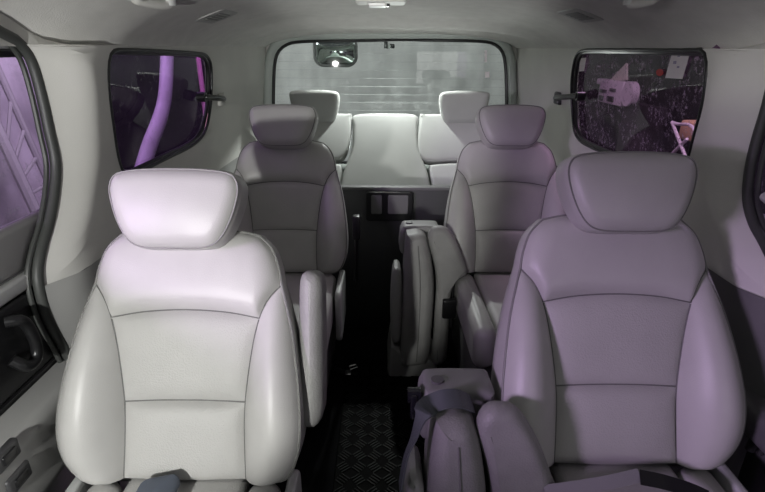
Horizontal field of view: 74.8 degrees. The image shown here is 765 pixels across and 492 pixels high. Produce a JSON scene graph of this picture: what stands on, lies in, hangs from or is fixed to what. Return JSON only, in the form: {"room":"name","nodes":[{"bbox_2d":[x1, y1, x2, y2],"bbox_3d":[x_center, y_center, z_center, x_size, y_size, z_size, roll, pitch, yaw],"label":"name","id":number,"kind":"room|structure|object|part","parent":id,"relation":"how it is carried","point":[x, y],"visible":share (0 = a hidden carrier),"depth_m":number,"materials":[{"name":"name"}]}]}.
{"room":"vehicle interior","nodes":[
{"label":"vehicle interior","id":0,"kind":"room"},
{"bbox_2d":[0,13,265,284],"bbox_3d":[-0.719,-0.545,1.963,0.082,0.600,2.253,1,22,2],"label":"wall","id":1,"kind":"structure","parent":0,"point":[74,76],"depth_m":1.27,"materials":[{"name":"grey plastic"}]},
{"bbox_2d":[0,25,69,362],"bbox_3d":[-0.796,0.066,1.206,0.030,1.168,0.244,0,22,0],"label":"trim","id":2,"kind":"structure","parent":1,"relation":"attached to","point":[35,261],"depth_m":1.17,"materials":[{"name":"grey rubber"}]},
{"bbox_2d":[0,46,87,491],"bbox_3d":[-0.794,0.341,0.648,0.146,1.320,1.950,0,22,0],"label":"door","id":3,"kind":"structure","parent":1,"relation":"in","point":[31,376],"depth_m":1.10,"materials":[{"name":"grey plastic"}]},
{"bbox_2d":[0,437,20,474],"bbox_3d":[-0.734,0.409,0.973,0.017,0.040,0.064,0,22,0],"label":"switch","id":4,"kind":"object","parent":3,"relation":"attached to","point":[10,449],"depth_m":0.98,"materials":[{"name":"black plastic"}]},
{"bbox_2d":[5,460,31,491],"bbox_3d":[-0.734,0.467,1.005,0.017,0.040,0.064,0,22,0],"label":"switch","id":5,"kind":"object","parent":3,"relation":"attached to","point":[19,475],"depth_m":1.00,"materials":[{"name":"black plastic"}]},
{"bbox_3d":[-0.841,0.217,0.599,0.040,0.105,1.950,0,22,0],"label":"window sill","id":6,"kind":"part","parent":3,"relation":"part of","materials":[{"name":"grey plastic"}]},
{"bbox_3d":[-0.793,0.210,1.100,0.041,0.143,0.080,0,22,0],"label":"handle","id":7,"kind":"part","parent":3,"relation":"part of","materials":[{"name":"black plastic"}]},
{"bbox_3d":[-0.775,0.470,1.048,0.085,0.185,1.000,0,22,0],"label":"armrest","id":8,"kind":"part","parent":3,"relation":"part of","materials":[{"name":"grey plastic"}]},
{"bbox_3d":[-0.794,0.628,1.132,0.050,0.350,1.040,0,22,0],"label":"panel","id":9,"kind":"part","parent":3,"relation":"part of","materials":[{"name":"plastic"}]},
{"bbox_2d":[45,157,237,490],"bbox_3d":[-0.730,0.080,2.281,0.051,0.804,2.120,1,22,2],"label":"trim","id":10,"kind":"structure","parent":1,"relation":"attached to","point":[67,298],"depth_m":1.23,"materials":[{"name":"grey plastic"}]},
{"bbox_2d":[107,48,225,170],"bbox_3d":[-0.725,-0.516,1.792,0.087,0.392,1.022,0,22,0],"label":"window","id":11,"kind":"structure","parent":1,"relation":"in","point":[160,100],"depth_m":1.66,"materials":[{"name":"black glass"}]},
{"bbox_3d":[-0.727,-0.659,2.244,0.024,0.056,0.075,0,22,0],"label":"latch plate","id":12,"kind":"part","parent":11,"relation":"part of","materials":[{"name":"grey metal"}]},
{"bbox_2d":[116,327,549,491],"bbox_3d":[0.041,0.662,1.983,1.900,0.050,3.200,0,22,0],"label":"floor","id":13,"kind":"structure","parent":0,"point":[316,462],"depth_m":1.94,"materials":[{"name":"black carpet"}]},
{"bbox_2d":[56,168,326,491],"bbox_3d":[-0.417,0.451,0.963,0.570,1.087,0.800,0,22,0],"label":"seat","id":14,"kind":"object","parent":13,"relation":"on","point":[189,358],"visible":0.99,"depth_m":1.08,"materials":[{"name":"grey leather"}]},
{"bbox_2d":[136,474,179,491],"bbox_3d":[-0.468,0.513,1.000,0.085,0.039,0.130,0,22,0],"label":"cloth","id":15,"kind":"object","parent":14,"relation":"on","point":[167,483],"visible":1,"depth_m":1.03,"materials":[{"name":"grey fabric"}]},
{"bbox_3d":[-0.436,0.430,1.099,0.270,0.166,0.072,0,22,0],"label":"lumbar panel","id":16,"kind":"part","parent":14,"relation":"part of","materials":[{"name":"grey leather"}]},
{"bbox_3d":[-0.434,0.242,1.101,0.326,0.189,0.077,0,22,0],"label":"panel","id":17,"kind":"part","parent":14,"relation":"part of","materials":[{"name":"grey leather"}]},
{"bbox_2d":[123,478,249,491],"bbox_3d":[-0.437,0.665,0.917,0.270,0.166,0.550,0,22,0],"label":"cushion","id":18,"kind":"object","parent":14,"relation":"on","point":[186,484],"depth_m":1.10,"materials":[{"name":"grey leather"}]},
{"bbox_3d":[-0.433,0.061,1.111,0.416,0.173,0.103,0,22,0],"label":"shoulder panel","id":19,"kind":"part","parent":14,"relation":"part of","materials":[{"name":"grey leather"}]},
{"bbox_3d":[-0.164,0.234,1.167,0.064,0.356,0.220,0,22,0],"label":"armrest","id":20,"kind":"part","parent":14,"relation":"part of","materials":[{"name":"grey leather"}]},
{"bbox_2d":[234,104,359,418],"bbox_3d":[-0.379,0.053,1.938,0.576,1.109,0.793,0,22,0],"label":"seat","id":21,"kind":"object","parent":13,"relation":"on","point":[295,200],"visible":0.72,"depth_m":2.05,"materials":[{"name":"grey leather"}]},
{"bbox_3d":[-0.405,0.022,2.070,0.270,0.166,0.072,0,22,0],"label":"lumbar panel","id":22,"kind":"part","parent":21,"relation":"part of","materials":[{"name":"grey leather"}]},
{"bbox_3d":[-0.404,-0.166,2.071,0.326,0.189,0.077,0,22,0],"label":"panel","id":23,"kind":"part","parent":21,"relation":"part of","materials":[{"name":"grey leather"}]},
{"bbox_3d":[-0.403,-0.347,2.082,0.416,0.173,0.103,0,22,0],"label":"shoulder panel","id":24,"kind":"part","parent":21,"relation":"part of","materials":[{"name":"grey leather"}]},
{"bbox_2d":[285,272,304,326],"bbox_3d":[-0.407,0.257,1.888,0.270,0.166,0.550,0,22,0],"label":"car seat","id":25,"kind":"object","parent":21,"relation":"on","point":[293,279],"depth_m":1.94,"materials":[{"name":"grey leather"}]},
{"bbox_3d":[-0.408,0.449,2.023,0.390,0.310,0.580,0,22,0],"label":"seat","id":26,"kind":"part","parent":21,"relation":"part of","materials":[{"name":"grey leather"}]},
{"bbox_2d":[332,359,424,491],"bbox_3d":[0.023,0.684,1.841,0.364,0.012,0.920,0,22,0],"label":"floor mat","id":27,"kind":"object","parent":13,"relation":"on","point":[376,424],"visible":0.64,"depth_m":1.84,"materials":[{"name":"black rubber"}]},
{"bbox_2d":[331,364,357,375],"bbox_3d":[-0.181,0.535,2.176,0.147,0.013,0.082,3,22,7],"label":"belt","id":28,"kind":"object","parent":27,"relation":"on","point":[334,368],"visible":0.92,"depth_m":2.17,"materials":[{"name":"black fabric"}]},
{"bbox_2d":[289,90,489,185],"bbox_3d":[0.016,-0.236,2.663,1.308,1.117,0.586,0,22,0],"label":"bench","id":29,"kind":"object","parent":13,"relation":"on","point":[388,149],"visible":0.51,"depth_m":2.67,"materials":[{"name":"leather"}]},
{"bbox_3d":[0.015,-0.388,2.724,0.497,0.628,0.354,0,22,0],"label":"backrest","id":30,"kind":"part","parent":29,"relation":"part of","materials":[{"name":"leather"}]},
{"bbox_2d":[332,185,473,327],"bbox_3d":[0.045,0.073,2.403,1.240,0.735,0.065,0,22,0],"label":"panel","id":31,"kind":"object","parent":13,"relation":"on","point":[382,209],"visible":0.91,"depth_m":2.35,"materials":[{"name":"grey plastic"}]},
{"bbox_3d":[0.031,-0.183,2.287,0.212,0.137,0.027,0,22,0],"label":"pocket frame","id":32,"kind":"part","parent":31,"relation":"part of","materials":[{"name":"black plastic"}]},
{"bbox_3d":[0.047,-0.266,2.281,1.240,0.014,0.042,0,22,0],"label":"rail","id":33,"kind":"part","parent":31,"relation":"part of","materials":[{"name":"grey plastic"}]},
{"bbox_2d":[387,220,467,375],"bbox_3d":[0.182,0.223,2.121,0.319,0.684,0.263,0,22,0],"label":"seat","id":34,"kind":"object","parent":13,"relation":"on","point":[411,349],"visible":0.98,"depth_m":2.02,"materials":[{"name":"grey leather"}]},
{"bbox_3d":[0.143,0.216,2.092,0.132,0.595,0.208,0,22,0],"label":"backrest","id":35,"kind":"part","parent":34,"relation":"part of","materials":[{"name":"grey leather"}]},
{"bbox_2d":[428,225,467,364],"bbox_3d":[0.259,0.212,2.045,0.165,0.607,0.102,0,22,0],"label":"cushion","id":36,"kind":"object","parent":34,"relation":"on","point":[450,266],"depth_m":2.00,"materials":[{"name":"grey leather"}]},
{"bbox_2d":[402,368,552,491],"bbox_3d":[0.191,0.611,1.141,0.319,0.684,0.263,0,22,0],"label":"seat","id":37,"kind":"object","parent":13,"relation":"on","point":[515,460],"visible":0.88,"depth_m":0.99,"materials":[{"name":"grey leather"}]},
{"bbox_2d":[399,387,474,491],"bbox_3d":[0.111,0.385,1.031,0.153,0.186,0.155,0,22,0],"label":"belt","id":38,"kind":"object","parent":37,"relation":"attached to","point":[422,409],"visible":1,"depth_m":1.00,"materials":[{"name":"grey fabric"}]},
{"bbox_3d":[0.067,0.335,1.075,0.028,0.067,0.037,0,22,0],"label":"latch knob","id":39,"kind":"part","parent":38,"relation":"part of","materials":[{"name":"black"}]},
{"bbox_3d":[0.151,0.604,1.112,0.132,0.595,0.208,0,22,0],"label":"backrest","id":40,"kind":"part","parent":37,"relation":"part of","materials":[{"name":"grey leather"}]},
{"bbox_2d":[476,400,552,491],"bbox_3d":[0.268,0.601,1.065,0.165,0.607,0.102,0,22,0],"label":"armrest","id":41,"kind":"object","parent":37,"relation":"on","point":[515,460],"depth_m":0.98,"materials":[{"name":"grey leather"}]},
{"bbox_2d":[444,104,565,380],"bbox_3d":[0.517,0.057,1.938,0.523,1.113,0.793,0,22,0],"label":"seat","id":42,"kind":"object","parent":13,"relation":"on","point":[503,182],"visible":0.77,"depth_m":2.05,"materials":[{"name":"grey leather"}]},
{"bbox_3d":[0.514,0.453,2.023,0.390,0.314,0.580,0,22,0],"label":"seat","id":43,"kind":"part","parent":42,"relation":"part of","materials":[{"name":"grey leather"}]},
{"bbox_2d":[473,272,510,332],"bbox_3d":[0.515,0.259,1.887,0.270,0.166,0.550,0,22,0],"label":"cushion","id":44,"kind":"object","parent":42,"relation":"on","point":[491,287],"depth_m":1.92,"materials":[{"name":"grey leather"}]},
{"bbox_3d":[0.517,0.024,2.069,0.270,0.166,0.072,0,22,0],"label":"lumbar panel","id":45,"kind":"part","parent":42,"relation":"part of","materials":[{"name":"grey leather"}]},
{"bbox_3d":[0.519,-0.345,2.080,0.416,0.173,0.103,0,22,0],"label":"shoulder panel","id":46,"kind":"part","parent":42,"relation":"part of","materials":[{"name":"grey leather"}]},
{"bbox_3d":[0.518,-0.164,2.070,0.326,0.189,0.077,0,22,0],"label":"panel","id":47,"kind":"part","parent":42,"relation":"part of","materials":[{"name":"grey leather"}]},
{"bbox_2d":[491,151,747,491],"bbox_3d":[0.513,0.434,0.969,0.523,1.125,0.793,0,22,0],"label":"seat","id":48,"kind":"object","parent":13,"relation":"on","point":[615,344],"visible":0.96,"depth_m":1.08,"materials":[{"name":"grey leather"}]},
{"bbox_3d":[0.516,0.026,1.110,0.416,0.173,0.103,0,22,0],"label":"shoulder panel","id":49,"kind":"part","parent":48,"relation":"part of","materials":[{"name":"grey leather"}]},
{"bbox_2d":[549,462,678,491],"bbox_3d":[0.512,0.631,0.916,0.270,0.166,0.550,0,22,0],"label":"cushion","id":50,"kind":"object","parent":48,"relation":"on","point":[560,472],"depth_m":1.09,"materials":[{"name":"grey leather"}]},
{"bbox_3d":[0.514,0.395,1.098,0.270,0.166,0.072,0,22,0],"label":"lumbar panel","id":51,"kind":"part","parent":48,"relation":"part of","materials":[{"name":"grey leather"}]},
{"bbox_3d":[0.515,0.207,1.100,0.326,0.189,0.077,0,22,0],"label":"panel","id":52,"kind":"part","parent":48,"relation":"part of","materials":[{"name":"grey leather"}]},
{"bbox_2d":[544,468,708,491],"bbox_3d":[0.485,0.481,1.002,0.326,0.028,0.068,0,22,0],"label":"belt","id":53,"kind":"object","parent":48,"relation":"on","point":[629,477],"visible":1,"depth_m":1.00,"materials":[{"name":"grey"}]},
{"bbox_2d":[0,0,764,47],"bbox_3d":[0.049,-0.701,1.556,1.680,0.152,2.910,0,22,0],"label":"ceiling","id":54,"kind":"structure","parent":0,"point":[257,23],"depth_m":1.58,"materials":[{"name":"fabric"}]},
{"bbox_2d":[127,0,176,9],"bbox_3d":[-0.539,-0.576,1.171,0.034,0.036,0.142,7,23,17],"label":"ceiling light","id":55,"kind":"object","parent":54,"relation":"attached to","point":[155,4],"visible":1,"depth_m":1.17,"materials":[{"name":"white plastic"}]},
{"bbox_2d":[195,9,237,23],"bbox_3d":[-0.551,-0.765,1.665,0.098,0.039,0.180,0,22,0],"label":"ceiling vent","id":56,"kind":"object","parent":54,"relation":"in","point":[214,17],"visible":0.97,"depth_m":1.64,"materials":[{"name":"grey plastic"}]},
{"bbox_2d":[313,42,357,66],"bbox_3d":[-0.289,-1.218,2.997,0.274,0.279,0.154,0,22,0],"label":"mirror","id":57,"kind":"object","parent":54,"relation":"hanging from","point":[344,54],"visible":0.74,"depth_m":3.06,"materials":[{"name":"clear glass"}]},
{"bbox_2d":[355,0,406,7],"bbox_3d":[-0.005,-0.821,1.685,0.170,0.028,0.155,0,22,0],"label":"recessed light","id":58,"kind":"object","parent":54,"relation":"in","point":[371,3],"visible":1,"depth_m":1.66,"materials":[{"name":"white plastic"}]},
{"bbox_2d":[557,8,603,22],"bbox_3d":[0.632,-0.739,1.602,0.099,0.037,0.180,0,22,0],"label":"ceiling vent","id":59,"kind":"object","parent":54,"relation":"in","point":[574,13],"visible":0.98,"depth_m":1.58,"materials":[{"name":"grey plastic"}]},
{"bbox_2d":[623,0,660,8],"bbox_3d":[0.605,-0.573,1.165,0.034,0.036,0.111,-4,22,-11],"label":"ceiling light","id":60,"kind":"object","parent":54,"relation":"attached to","point":[632,4],"visible":1,"depth_m":1.17,"materials":[{"name":"white plastic"}]},
{"bbox_2d":[266,45,516,180],"bbox_3d":[0.048,-0.572,3.120,1.540,1.407,0.001,0,22,0],"label":"wall","id":61,"kind":"structure","parent":0,"point":[513,47],"depth_m":2.90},
{"bbox_2d":[263,33,516,171],"bbox_3d":[0.049,-0.849,2.985,1.541,0.828,0.060,0,22,0],"label":"trim","id":62,"kind":"structure","parent":61,"relation":"attached to","point":[507,48],"depth_m":2.84,"materials":[{"name":"grey plastic"}]},
{"bbox_2d":[272,39,507,163],"bbox_3d":[0.048,-0.851,2.991,1.454,0.738,0.051,0,22,0],"label":"window","id":63,"kind":"structure","parent":61,"relation":"in","point":[497,46],"depth_m":2.85,"materials":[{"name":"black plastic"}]},
{"bbox_2d":[384,42,394,48],"bbox_3d":[0.040,-1.181,2.927,0.062,0.046,0.068,0,22,0],"label":"camera","id":64,"kind":"object","parent":63,"relation":"attached to","point":[386,45],"visible":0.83,"depth_m":2.91,"materials":[{"name":"black plastic"}]},
{"bbox_2d":[484,50,486,62],"bbox_3d":[0.601,-1.104,2.909,0.020,0.068,0.001,0,22,0],"label":"window sticker","id":65,"kind":"object","parent":63,"relation":"attached to","point":[485,51],"visible":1,"depth_m":2.91,"materials":[{"name":"white paper"}]},
{"bbox_2d":[516,43,764,297],"bbox_3d":[0.820,-0.536,1.963,0.082,0.600,2.253,0,22,-2],"label":"wall","id":66,"kind":"structure","parent":0,"point":[735,84],"depth_m":1.24,"materials":[{"name":"grey plastic"}]},
{"bbox_2d":[553,45,719,155],"bbox_3d":[0.820,-0.500,1.821,0.089,0.442,1.171,0,22,0],"label":"window","id":67,"kind":"structure","parent":66,"relation":"in","point":[621,103],"depth_m":1.66,"materials":[{"name":"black glass"}]},
{"bbox_3d":[0.822,-0.691,2.335,0.024,0.056,0.075,0,22,0],"label":"latch plate","id":68,"kind":"part","parent":67,"relation":"part of","materials":[{"name":"grey plastic"}]},
{"bbox_2d":[579,58,585,70],"bbox_3d":[0.828,-0.751,2.069,0.006,0.056,0.066,0,22,0],"label":"window sticker","id":69,"kind":"object","parent":67,"relation":"attached to","point":[583,60],"visible":1,"depth_m":2.07,"materials":[{"name":"white paper"}]},
{"bbox_2d":[656,69,663,75],"bbox_3d":[0.827,-0.517,1.491,0.003,0.020,0.041,0,22,0],"label":"sticker","id":70,"kind":"object","parent":67,"relation":"attached to","point":[659,72],"visible":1,"depth_m":1.49,"materials":[{"name":"red paper"}]},
{"bbox_2d":[665,55,688,78],"bbox_3d":[0.825,-0.502,1.403,0.007,0.063,0.105,0,22,0],"label":"label","id":71,"kind":"object","parent":67,"relation":"attached to","point":[677,64],"visible":1,"depth_m":1.40,"materials":[{"name":"white paper"}]},
{"bbox_2d":[557,166,764,477],"bbox_3d":[0.819,0.110,2.229,0.050,0.804,2.231,0,22,-2],"label":"trim","id":72,"kind":"structure","parent":66,"relation":"attached to","point":[744,310],"depth_m":1.16,"materials":[{"name":"grey plastic"}]},
{"bbox_2d":[729,192,764,491],"bbox_3d":[0.884,0.351,0.648,0.132,1.320,1.950,0,22,0],"label":"door","id":73,"kind":"structure","parent":66,"relation":"in","point":[751,476],"depth_m":1.15,"materials":[{"name":"grey plastic"}]},
{"bbox_3d":[0.860,0.434,1.030,0.085,0.085,1.000,0,22,0],"label":"armrest","id":74,"kind":"part","parent":73,"relation":"part of","materials":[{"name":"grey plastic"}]},
{"bbox_3d":[0.899,-0.082,1.126,0.050,0.062,0.140,0,22,0],"label":"handle","id":75,"kind":"part","parent":73,"relation":"part of","materials":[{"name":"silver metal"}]},
{"bbox_2d":[742,91,764,455],"bbox_3d":[0.886,-0.008,1.127,0.030,0.972,0.304,0,22,0],"label":"trim","id":76,"kind":"structure","parent":66,"relation":"attached to","point":[753,211],"depth_m":1.18,"materials":[{"name":"grey rubber"}]},
{"bbox_3d":[0.039,0.956,2.530,12.000,0.100,10.000,0,22,0],"label":"ground","id":77,"kind":"structure","parent":0,"visible":0},
{"bbox_2d":[0,57,49,226],"bbox_3d":[-2.749,-1.031,3.363,0.100,2.950,2.200,0,22,0],"label":"wall","id":78,"kind":"structure","parent":77,"relation":"on","point":[13,206],"depth_m":3.69,"materials":[{"name":"paint"}]},
{"bbox_2d":[0,65,49,212],"bbox_3d":[-2.373,-0.276,3.514,0.447,2.502,0.456,0,22,0],"label":"ladder","id":79,"kind":"object","parent":77,"relation":"on","point":[11,156],"visible":0.52,"depth_m":3.34,"materials":[{"name":"purple metal"}]},
{"bbox_3d":[-2.373,-0.278,3.395,0.478,1.310,0.066,10,23,22],"label":"rail","id":80,"kind":"part","parent":79,"relation":"part of","materials":[{"name":"grey plastic"}]},
{"label":"outside","id":81,"kind":"structure","parent":0,"visible":0},
{"bbox_2d":[201,55,578,134],"bbox_3d":[0.057,-1.928,4.991,6.600,3.450,0.100,0,22,0],"label":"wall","id":82,"kind":"structure","parent":81,"point":[578,55],"depth_m":5.06,"materials":[{"name":"black"}]},
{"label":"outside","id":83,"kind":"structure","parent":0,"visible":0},
{"bbox_2d":[275,42,504,160],"bbox_3d":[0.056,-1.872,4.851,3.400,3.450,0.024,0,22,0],"label":"rear window","id":84,"kind":"structure","parent":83,"point":[410,77],"depth_m":4.93,"materials":[{"name":"glass"}]},
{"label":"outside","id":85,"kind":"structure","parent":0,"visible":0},
{"bbox_2d":[754,135,764,213],"bbox_3d":[3.298,-0.527,1.504,0.100,3.450,7.200,0,22,0],"label":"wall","id":86,"kind":"structure","parent":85,"point":[763,175],"depth_m":4.27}
]}

